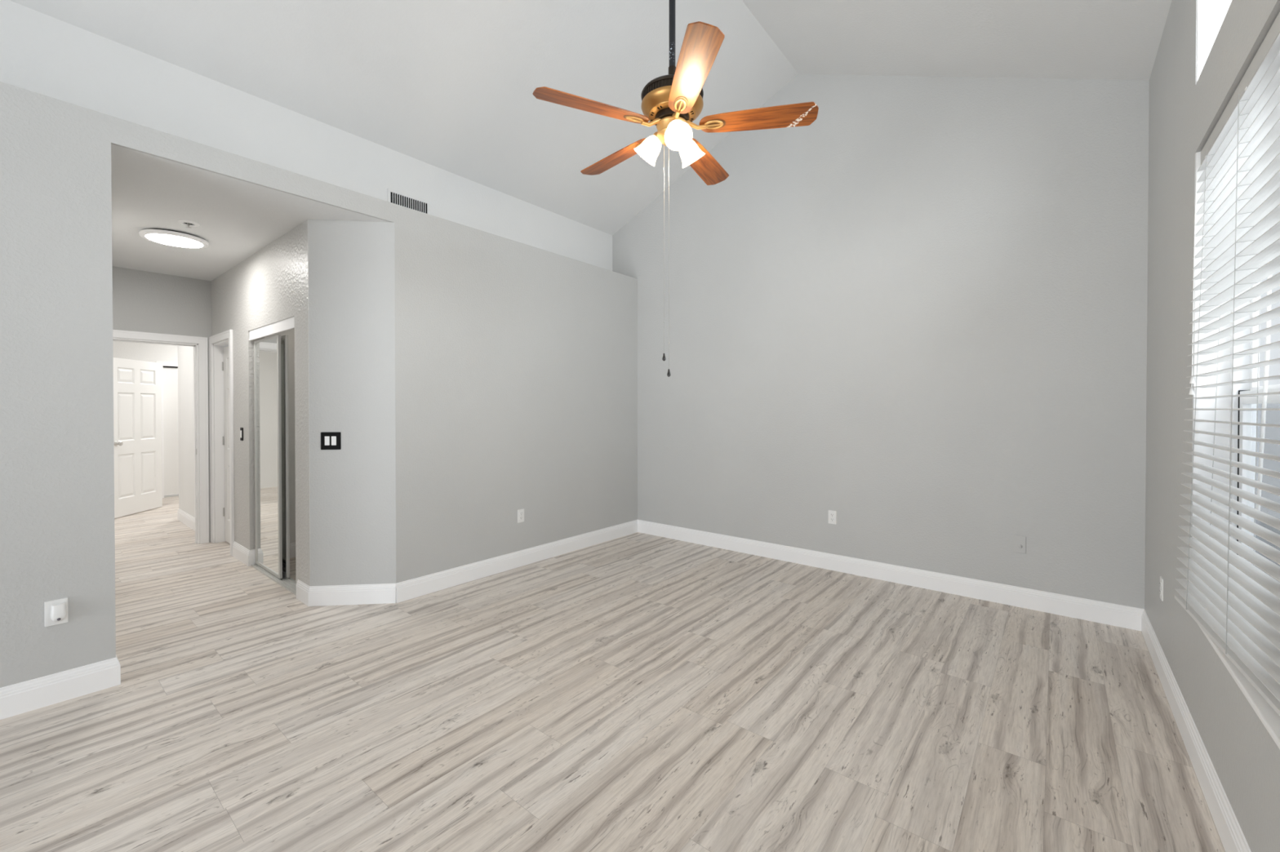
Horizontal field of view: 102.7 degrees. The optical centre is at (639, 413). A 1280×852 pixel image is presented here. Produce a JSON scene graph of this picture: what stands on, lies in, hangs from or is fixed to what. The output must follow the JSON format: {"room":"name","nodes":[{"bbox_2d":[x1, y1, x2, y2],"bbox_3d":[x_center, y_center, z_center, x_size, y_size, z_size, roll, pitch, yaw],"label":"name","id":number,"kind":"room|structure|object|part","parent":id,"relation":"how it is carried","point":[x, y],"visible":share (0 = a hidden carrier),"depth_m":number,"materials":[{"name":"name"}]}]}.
{"room":"empty living room","nodes":[
{"label":"empty living room","id":0,"kind":"room"},
{"bbox_2d":[112,341,177,366],"bbox_3d":[-7.927,-0.037,7.544,0.120,2.738,4.700,0,1,39],"label":"wall","id":1,"kind":"structure","parent":0,"point":[153,353],"depth_m":7.86,"materials":[{"name":"white paint"}]},
{"bbox_2d":[155,360,178,497],"bbox_3d":[-7.123,0.253,8.504,0.118,2.140,1.340,0,1,39],"label":"door","id":2,"kind":"structure","parent":1,"relation":"in","point":[169,373],"depth_m":8.10,"materials":[{"name":"white paint"}]},
{"bbox_3d":[-7.134,0.282,8.513,0.040,2.022,1.200,0,1,39],"label":"panel","id":3,"kind":"part","parent":2,"relation":"part of","materials":[{"name":"white paint"}]},
{"bbox_2d":[111,266,211,542],"bbox_3d":[-4.893,-0.014,4.975,0.110,2.738,1.127,0,1,39],"label":"wall","id":4,"kind":"structure","parent":0,"point":[144,301],"depth_m":5.08,"materials":[{"name":"grey paint"}]},
{"bbox_2d":[112,329,208,544],"bbox_3d":[-4.866,0.284,5.011,0.154,2.142,0.972,0,1,39],"label":"trim","id":5,"kind":"structure","parent":4,"relation":"attached to","point":[199,344],"depth_m":5.30,"materials":[{"name":"white paint"}]},
{"bbox_2d":[177,345,195,517],"bbox_3d":[-4.616,-0.029,6.678,1.610,2.738,1.865,0,1,39],"label":"wall","id":6,"kind":"structure","parent":0,"point":[185,353],"depth_m":6.17,"materials":[{"name":"white paint"}]},
{"bbox_2d":[177,508,195,531],"bbox_3d":[-5.217,1.276,5.967,1.590,0.139,0.015,0,1,39],"label":"baseboard","id":7,"kind":"structure","parent":6,"relation":"attached to","point":[183,517],"depth_m":6.14,"materials":[{"name":"white paint"}]},
{"bbox_2d":[111,143,388,280],"bbox_3d":[-4.997,-1.435,6.294,8.288,0.080,2.922,0,1,39],"label":"ceiling","id":8,"kind":"structure","parent":0,"point":[237,219],"depth_m":3.54,"materials":[{"name":"paint"}]},
{"bbox_2d":[138,228,208,248],"bbox_3d":[-3.609,-1.354,3.974,0.404,0.040,0.404,0,1,39],"label":"recessed light","id":9,"kind":"object","parent":8,"relation":"in","point":[164,237],"visible":1,"depth_m":3.92,"materials":[{"name":"white plastic"}]},
{"bbox_2d":[145,233,203,248],"bbox_3d":[-3.609,-1.339,3.974,0.334,0.010,0.334,0,1,39],"label":"diffuser","id":10,"kind":"object","parent":9,"relation":"attached to","point":[168,239],"depth_m":3.95,"materials":[{"name":"white plastic"}]},
{"bbox_2d":[177,219,199,228],"bbox_3d":[-3.246,-1.354,3.683,0.124,0.035,0.124,0,1,39],"label":"sprinkler","id":11,"kind":"object","parent":8,"relation":"attached to","point":[188,223],"visible":1,"depth_m":3.67,"materials":[{"name":"white paint"}]},
{"bbox_2d":[211,219,310,586],"bbox_3d":[-3.420,-0.010,4.579,2.875,2.738,0.122,0,1,39],"label":"wall","id":12,"kind":"structure","parent":0,"point":[256,292],"depth_m":4.27,"materials":[{"name":"grey paint"}]},
{"bbox_2d":[208,329,234,555],"bbox_3d":[-4.144,0.278,5.158,0.815,2.150,0.142,0,1,39],"label":"door","id":13,"kind":"structure","parent":12,"relation":"in","point":[221,364],"depth_m":5.33,"materials":[{"name":"white paint"}]},
{"bbox_3d":[-4.112,0.326,5.192,0.623,2.030,0.035,0,1,39],"label":"panel","id":14,"kind":"part","parent":13,"relation":"part of","materials":[{"name":"white paint"}]},
{"bbox_2d":[240,427,243,440],"bbox_3d":[-3.641,0.190,4.677,0.074,0.118,0.012,0,1,39],"label":"light switch","id":15,"kind":"object","parent":12,"relation":"attached to","point":[241,428],"visible":1,"depth_m":4.66,"materials":[{"name":"black plastic"}]},
{"bbox_2d":[232,541,255,566],"bbox_3d":[-3.645,1.288,4.727,0.513,0.139,0.075,0,1,39],"label":"baseboard","id":16,"kind":"structure","parent":12,"relation":"attached to","point":[246,556],"depth_m":4.63,"materials":[{"name":"white paint"}]},
{"bbox_2d":[248,316,294,340],"bbox_3d":[-2.986,-0.685,4.206,1.167,0.086,0.093,0,1,39],"label":"door track","id":17,"kind":"object","parent":12,"relation":"attached to","point":[287,324],"visible":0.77,"depth_m":4.13,"materials":[{"name":"white metal"}]},
{"bbox_2d":[296,579,395,606],"bbox_3d":[-2.155,1.297,3.672,0.784,0.139,0.144,0,1,7],"label":"baseboard","id":18,"kind":"structure","parent":12,"relation":"attached to","point":[379,593],"depth_m":3.66,"materials":[{"name":"white paint"}]},
{"bbox_2d":[264,328,295,543],"bbox_3d":[-2.711,0.109,4.562,1.362,2.500,0.745,0,1,39],"label":"wall","id":19,"kind":"structure","parent":0,"point":[291,333],"depth_m":4.80,"materials":[{"name":"white paint"}]},
{"bbox_2d":[289,542,295,558],"bbox_3d":[-3.187,1.286,4.896,0.015,0.139,0.645,0,1,39],"label":"baseboard","id":20,"kind":"structure","parent":19,"relation":"attached to","point":[292,546],"depth_m":4.80,"materials":[{"name":"white paint"}]},
{"bbox_2d":[0,0,612,271],"bbox_3d":[-3.114,-1.790,2.706,0.120,0.686,8.893,0,1,39],"label":"wall","id":21,"kind":"structure","parent":0,"point":[41,53],"depth_m":3.29,"materials":[{"name":"paint"}]},
{"bbox_2d":[387,187,430,214],"bbox_3d":[-1.865,-1.663,4.141,0.009,0.206,0.346,0,1,39],"label":"air vent","id":22,"kind":"object","parent":21,"relation":"in","point":[395,197],"visible":0.57,"depth_m":4.13,"materials":[{"name":"metal"}]},
{"bbox_2d":[0,81,637,688],"bbox_3d":[-3.074,-0.060,2.624,0.698,2.872,8.793,0,1,39],"label":"wall","id":23,"kind":"structure","parent":0,"point":[516,362],"depth_m":3.66,"materials":[{"name":"grey paint"}]},
{"bbox_2d":[44,597,68,626],"bbox_3d":[-2.778,0.947,2.438,0.008,0.118,0.074,0,1,39],"label":"wall outlet","id":24,"kind":"object","parent":23,"relation":"attached to","point":[47,605],"visible":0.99,"depth_m":2.42,"materials":[{"name":"white plastic"}]},
{"bbox_2d":[50,602,66,622],"bbox_3d":[-2.755,0.946,2.426,0.042,0.082,0.051,0,1,39],"label":"plug","id":25,"kind":"object","parent":24,"relation":"attached to","point":[58,611],"visible":1,"depth_m":2.42,"materials":[{"name":"white plastic"}]},
{"bbox_2d":[0,655,120,719],"bbox_3d":[-5.343,1.314,1.808,3.203,0.139,4.643,0,1,39],"label":"baseboard","id":26,"kind":"structure","parent":23,"relation":"attached to","point":[26,696],"depth_m":2.44,"materials":[{"name":"white paint"}]},
{"bbox_2d":[320,432,341,449],"bbox_3d":[-2.198,0.196,3.638,0.133,0.124,0.009,0,1,-6],"label":"light switch","id":27,"kind":"object","parent":23,"relation":"attached to","point":[329,441],"visible":1,"depth_m":3.64,"materials":[{"name":"black plastic"}]},
{"bbox_2d":[395,520,637,603],"bbox_3d":[-0.889,1.288,4.758,0.015,0.139,2.745,0,1,39],"label":"baseboard","id":28,"kind":"structure","parent":23,"relation":"attached to","point":[406,590],"depth_m":4.40,"materials":[{"name":"white paint"}]},
{"bbox_2d":[517,508,524,523],"bbox_3d":[-1.058,0.912,4.553,0.008,0.116,0.071,0,1,39],"label":"wall outlet","id":29,"kind":"object","parent":23,"relation":"attached to","point":[521,512],"visible":1,"depth_m":4.55,"materials":[{"name":"white plastic"}]},
{"bbox_2d":[9,0,1172,235],"bbox_3d":[-1.341,-2.559,1.192,4.887,1.171,9.073,0,1,39],"label":"ceiling","id":30,"kind":"structure","parent":0,"point":[449,86],"depth_m":3.58,"materials":[{"name":"paint"}]},
{"bbox_2d":[533,0,818,377],"bbox_3d":[0.143,-1.526,2.472,1.254,2.704,1.264,0,1,39],"label":"ceiling fan","id":31,"kind":"object","parent":30,"relation":"hanging from","point":[671,102],"visible":1,"depth_m":2.34,"materials":[{"name":"brown wood"}]},
{"bbox_3d":[-0.204,-1.357,2.266,0.534,0.006,0.138,0,13,-25],"label":"blade","id":32,"kind":"part","parent":31,"relation":"part of","materials":[{"name":"brown wood"}]},
{"bbox_3d":[-0.118,-1.361,2.723,0.138,0.006,0.534,-17,12,-42],"label":"blade","id":33,"kind":"part","parent":31,"relation":"part of","materials":[{"name":"brown wood"}]},
{"bbox_3d":[0.035,-1.272,2.479,0.133,0.137,0.124,0,1,39],"label":"lamp shade","id":34,"kind":"part","parent":31,"relation":"part of","materials":[{"name":"white glass"}]},
{"bbox_3d":[0.116,-0.802,2.468,0.006,1.024,0.005,0,1,39],"label":"pull chain","id":35,"kind":"part","parent":31,"relation":"part of","materials":[{"name":"silver metal"}]},
{"bbox_3d":[0.136,-0.750,2.416,0.006,1.080,0.005,0,1,39],"label":"pull chain","id":36,"kind":"part","parent":31,"relation":"part of","materials":[{"name":"silver metal"}]},
{"bbox_3d":[0.167,-1.290,2.331,0.064,0.075,0.062,0,1,39],"label":"bulb","id":37,"kind":"part","parent":31,"relation":"part of","materials":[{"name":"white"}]},
{"bbox_3d":[0.170,-1.270,2.307,0.130,0.137,0.128,0,1,39],"label":"lamp shade","id":38,"kind":"part","parent":31,"relation":"part of","materials":[{"name":"white glass"}]},
{"bbox_3d":[0.254,-1.272,2.510,0.126,0.136,0.134,0,1,39],"label":"lamp shade","id":39,"kind":"part","parent":31,"relation":"part of","materials":[{"name":"white glass"}]},
{"bbox_3d":[0.204,-1.355,2.044,0.138,0.006,0.534,12,-1,-7],"label":"blade","id":40,"kind":"part","parent":31,"relation":"part of","materials":[{"name":"brown wood"}]},
{"bbox_3d":[0.342,-1.361,2.782,0.138,0.006,0.534,-13,-6,28],"label":"blade","id":41,"kind":"part","parent":31,"relation":"part of","materials":[{"name":"brown wood"}]},
{"bbox_3d":[0.541,-1.357,2.363,0.534,0.006,0.138,0,-12,11],"label":"blade","id":42,"kind":"part","parent":31,"relation":"part of","materials":[{"name":"brown wood"}]},
{"bbox_2d":[0,494,1225,851],"bbox_3d":[-4.376,1.366,3.733,13.485,0.001,9.050,0,1,39],"label":"floor","id":43,"kind":"structure","parent":0,"point":[635,692],"depth_m":2.31,"materials":[{"name":"beige laminate"}]},
{"bbox_2d":[113,357,162,518],"bbox_3d":[-6.734,0.309,6.845,0.169,2.035,0.840,0,1,-10],"label":"door","id":44,"kind":"structure","parent":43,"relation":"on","point":[137,396],"depth_m":6.83,"materials":[{"name":"white paint"}]},
{"bbox_3d":[-6.625,0.386,6.510,0.067,0.062,0.062,0,1,-10],"label":"knob","id":45,"kind":"part","parent":44,"relation":"part of","materials":[{"name":"silver metal"}]},
{"bbox_2d":[251,564,296,595],"bbox_3d":[-2.978,1.355,4.226,1.155,0.014,0.101,0,1,39],"label":"door track","id":46,"kind":"object","parent":43,"relation":"on","point":[289,584],"visible":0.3,"depth_m":4.15,"materials":[{"name":"white metal"}]},
{"bbox_2d":[253,334,282,578],"bbox_3d":[-3.175,0.352,4.363,0.659,1.985,0.021,0,1,39],"label":"mirrored closet door","id":47,"kind":"structure","parent":46,"relation":"on","point":[267,351],"depth_m":4.34,"materials":[{"name":"silver metal"}]},
{"bbox_3d":[-3.176,-0.630,4.354,0.595,0.020,0.018,0,1,39],"label":"rail","id":48,"kind":"part","parent":47,"relation":"part of","materials":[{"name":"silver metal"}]},
{"bbox_3d":[-3.176,1.331,4.372,0.595,0.028,0.018,0,1,39],"label":"rail","id":49,"kind":"part","parent":47,"relation":"part of","materials":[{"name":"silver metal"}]},
{"bbox_2d":[280,337,285,573],"bbox_3d":[-3.106,0.348,4.365,0.540,1.941,0.006,0,1,39],"label":"mirror","id":50,"kind":"object","parent":46,"relation":"on","point":[282,340],"depth_m":4.23,"materials":[{"name":"glass"}]},
{"bbox_2d":[280,334,289,577],"bbox_3d":[-3.106,0.352,4.366,0.600,1.985,0.021,0,1,39],"label":"mirrored closet door","id":51,"kind":"structure","parent":46,"relation":"on","point":[284,339],"depth_m":4.19,"materials":[{"name":"white mirror"}]},
{"bbox_2d":[612,73,1149,608],"bbox_3d":[1.478,-0.849,4.672,4.887,4.414,0.140,0,1,39],"label":"wall","id":52,"kind":"structure","parent":0,"point":[914,312],"depth_m":4.02,"materials":[{"name":"grey paint"}]},
{"bbox_2d":[828,510,836,524],"bbox_3d":[1.668,0.902,4.439,0.071,0.116,0.008,0,1,39],"label":"wall outlet","id":53,"kind":"object","parent":52,"relation":"attached to","point":[832,514],"visible":1,"depth_m":4.44,"materials":[{"name":"white plastic"}]},
{"bbox_2d":[637,520,1144,631],"bbox_3d":[1.568,1.290,4.519,4.129,0.139,0.015,0,1,39],"label":"baseboard","id":54,"kind":"structure","parent":52,"relation":"attached to","point":[1101,612],"depth_m":3.98,"materials":[{"name":"white paint"}]},
{"bbox_2d":[1013,534,1026,553],"bbox_3d":[2.674,0.924,3.610,0.073,0.120,0.024,0,1,39],"label":"cable plate","id":55,"kind":"object","parent":52,"relation":"attached to","point":[1019,542],"visible":1,"depth_m":3.61,"materials":[{"name":"grey plastic"}]},
{"bbox_2d":[1144,0,1279,851],"bbox_3d":[0.478,-0.332,-0.235,0.160,3.468,8.843,0,1,39],"label":"wall","id":56,"kind":"structure","parent":0,"point":[1184,112],"depth_m":2.27,"materials":[{"name":"grey paint"}]},
{"bbox_2d":[1160,576,1163,601],"bbox_3d":[2.747,0.924,2.699,0.008,0.116,0.071,0,1,39],"label":"wall outlet","id":57,"kind":"object","parent":56,"relation":"attached to","point":[1161,577],"visible":1,"depth_m":2.69,"materials":[{"name":"white plastic"}]},
{"bbox_2d":[1141,609,1251,851],"bbox_3d":[1.549,1.319,1.235,0.015,0.139,5.133,0,1,39],"label":"baseboard","id":58,"kind":"structure","parent":56,"relation":"attached to","point":[1231,835],"depth_m":1.94,"materials":[{"name":"white paint"}]},
{"bbox_2d":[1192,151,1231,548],"bbox_3d":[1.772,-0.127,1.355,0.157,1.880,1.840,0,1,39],"label":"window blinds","id":59,"kind":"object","parent":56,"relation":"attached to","point":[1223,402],"depth_m":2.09,"materials":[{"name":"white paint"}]},
{"bbox_2d":[1196,0,1231,81],"bbox_3d":[1.772,-1.559,1.342,0.156,0.427,1.840,0,1,39],"label":"window","id":60,"kind":"structure","parent":56,"relation":"attached to","point":[1211,14],"depth_m":2.08,"materials":[{"name":"white paint"}]},
{"bbox_2d":[1174,11,1279,716],"bbox_3d":[1.725,-0.138,1.395,0.119,1.850,1.814,0,1,39],"label":"window blind","id":61,"kind":"object","parent":56,"relation":"attached to","point":[1236,603],"visible":1,"depth_m":1.62,"materials":[{"name":"white plastic"}]},
{"bbox_3d":[2.262,-0.561,2.091,0.003,0.905,0.016,0,1,14],"label":"lift cord","id":62,"kind":"part","parent":61,"relation":"part of","materials":[{"name":"white fabric"}]},
{"bbox_3d":[2.255,-0.584,2.081,0.003,0.860,0.016,0,1,14],"label":"lift cord","id":63,"kind":"part","parent":61,"relation":"part of","materials":[{"name":"white fabric"}]},
{"bbox_3d":[2.176,-0.122,1.967,0.098,1.782,0.002,0,1,39],"label":"ladder cord","id":64,"kind":"part","parent":61,"relation":"part of","materials":[{"name":"grey plastic"}]},
{"bbox_3d":[1.732,0.775,1.398,0.072,0.023,1.817,0,1,37],"label":"rail","id":65,"kind":"part","parent":61,"relation":"part of","materials":[{"name":"white plastic"}]},
{"bbox_3d":[1.906,-0.119,1.613,0.070,1.782,0.002,0,1,39],"label":"ladder cord","id":66,"kind":"part","parent":61,"relation":"part of","materials":[{"name":"white fabric"}]},
{"bbox_2d":[1197,624,1279,749],"bbox_3d":[1.746,0.809,1.384,0.122,0.018,1.840,0,1,39],"label":"window sill","id":67,"kind":"structure","parent":56,"relation":"attached to","point":[1270,719],"depth_m":1.43,"materials":[{"name":"white paint"}]},
{"bbox_2d":[1229,269,1279,564],"bbox_3d":[1.812,-0.127,1.322,0.062,1.880,1.834,0,1,39],"label":"window","id":68,"kind":"structure","parent":56,"relation":"in","point":[1237,415],"depth_m":1.99,"materials":[{"name":"glass"}]},
{"bbox_3d":[1.812,-0.127,1.322,0.062,1.880,1.834,0,1,39],"label":"frame","id":69,"kind":"part","parent":68,"relation":"part of","materials":[{"name":"white plastic"}]},
{"bbox_3d":[2.095,0.341,1.679,0.024,0.848,0.833,0,1,39],"label":"sash","id":70,"kind":"part","parent":68,"relation":"part of","materials":[{"name":"white plastic"}]},
{"bbox_3d":[2.113,-0.544,1.657,0.018,0.962,0.845,0,1,39],"label":"sash","id":71,"kind":"part","parent":68,"relation":"part of","materials":[{"name":"white plastic"}]},
{"label":"outside","id":72,"kind":"structure","parent":0,"visible":0},
{"bbox_2d":[1254,520,1279,582],"bbox_3d":[6.896,1.741,-1.726,11.103,0.050,18.000,0,1,39],"label":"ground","id":73,"kind":"structure","parent":72,"point":[1262,524],"depth_m":6.72,"materials":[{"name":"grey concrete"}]}
]}

